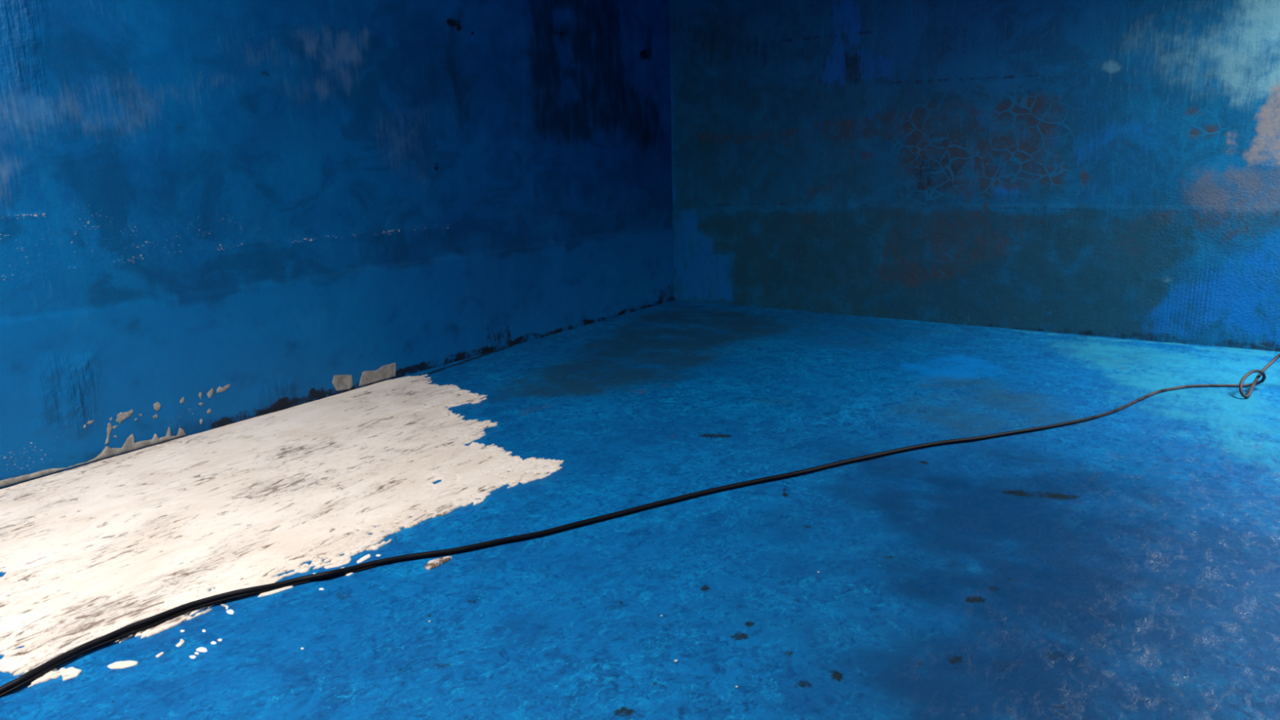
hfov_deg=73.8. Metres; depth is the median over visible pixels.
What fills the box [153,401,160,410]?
cement splash
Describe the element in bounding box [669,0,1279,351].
wall
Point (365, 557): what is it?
plaster splash
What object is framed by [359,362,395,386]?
cement patch
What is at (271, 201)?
wall
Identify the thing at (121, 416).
cement splash
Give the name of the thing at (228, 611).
chip
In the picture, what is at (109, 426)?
cement splash
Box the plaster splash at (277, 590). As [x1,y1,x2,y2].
[257,586,293,597]
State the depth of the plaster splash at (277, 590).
2.51 m
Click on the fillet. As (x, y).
(130, 444)
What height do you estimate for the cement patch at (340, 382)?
0.100 m
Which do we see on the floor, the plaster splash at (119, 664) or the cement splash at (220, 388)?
the plaster splash at (119, 664)
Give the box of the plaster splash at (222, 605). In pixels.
[220,604,228,609]
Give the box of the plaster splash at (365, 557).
[356,554,370,563]
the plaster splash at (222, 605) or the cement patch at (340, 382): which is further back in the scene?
the cement patch at (340, 382)
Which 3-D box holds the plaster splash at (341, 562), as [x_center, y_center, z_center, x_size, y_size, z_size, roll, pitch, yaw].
[-0.945,0.641,2.678,0.036,0.009,0.086,10,17,42]
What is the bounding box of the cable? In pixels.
[0,353,1279,697]
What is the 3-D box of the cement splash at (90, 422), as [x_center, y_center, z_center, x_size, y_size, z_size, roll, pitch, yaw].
[-2.360,0.268,3.662,0.008,0.016,0.030,7,15,33]
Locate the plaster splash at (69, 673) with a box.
[59,666,81,680]
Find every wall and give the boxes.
[0,0,675,488]
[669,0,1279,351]
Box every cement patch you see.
[332,374,352,391]
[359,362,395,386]
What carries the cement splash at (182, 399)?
attached to the wall at (271, 201)
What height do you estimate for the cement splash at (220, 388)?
0.030 m
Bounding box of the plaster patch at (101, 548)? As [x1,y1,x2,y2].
[0,374,564,688]
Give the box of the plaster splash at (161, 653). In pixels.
[155,651,164,657]
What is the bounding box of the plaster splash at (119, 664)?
[106,660,137,669]
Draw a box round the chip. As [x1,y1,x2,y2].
[424,555,452,569]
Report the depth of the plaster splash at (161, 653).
2.19 m
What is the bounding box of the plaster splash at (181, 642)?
[175,639,184,647]
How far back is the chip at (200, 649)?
2.21 m
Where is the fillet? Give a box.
[0,426,186,487]
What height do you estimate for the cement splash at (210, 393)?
0.044 m
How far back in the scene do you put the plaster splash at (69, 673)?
2.12 m
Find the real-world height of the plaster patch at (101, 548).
0.016 m
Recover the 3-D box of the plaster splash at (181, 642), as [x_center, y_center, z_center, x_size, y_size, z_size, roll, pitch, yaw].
[-1.213,0.748,2.252,0.016,0.008,0.039,-3,13,-5]
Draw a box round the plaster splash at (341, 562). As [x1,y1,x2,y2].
[324,558,351,568]
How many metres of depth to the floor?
2.65 m
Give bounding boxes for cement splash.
[86,419,93,424]
[105,422,111,444]
[115,409,133,423]
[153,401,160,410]
[179,396,184,403]
[207,388,213,398]
[216,384,230,393]
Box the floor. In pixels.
[0,299,1279,719]

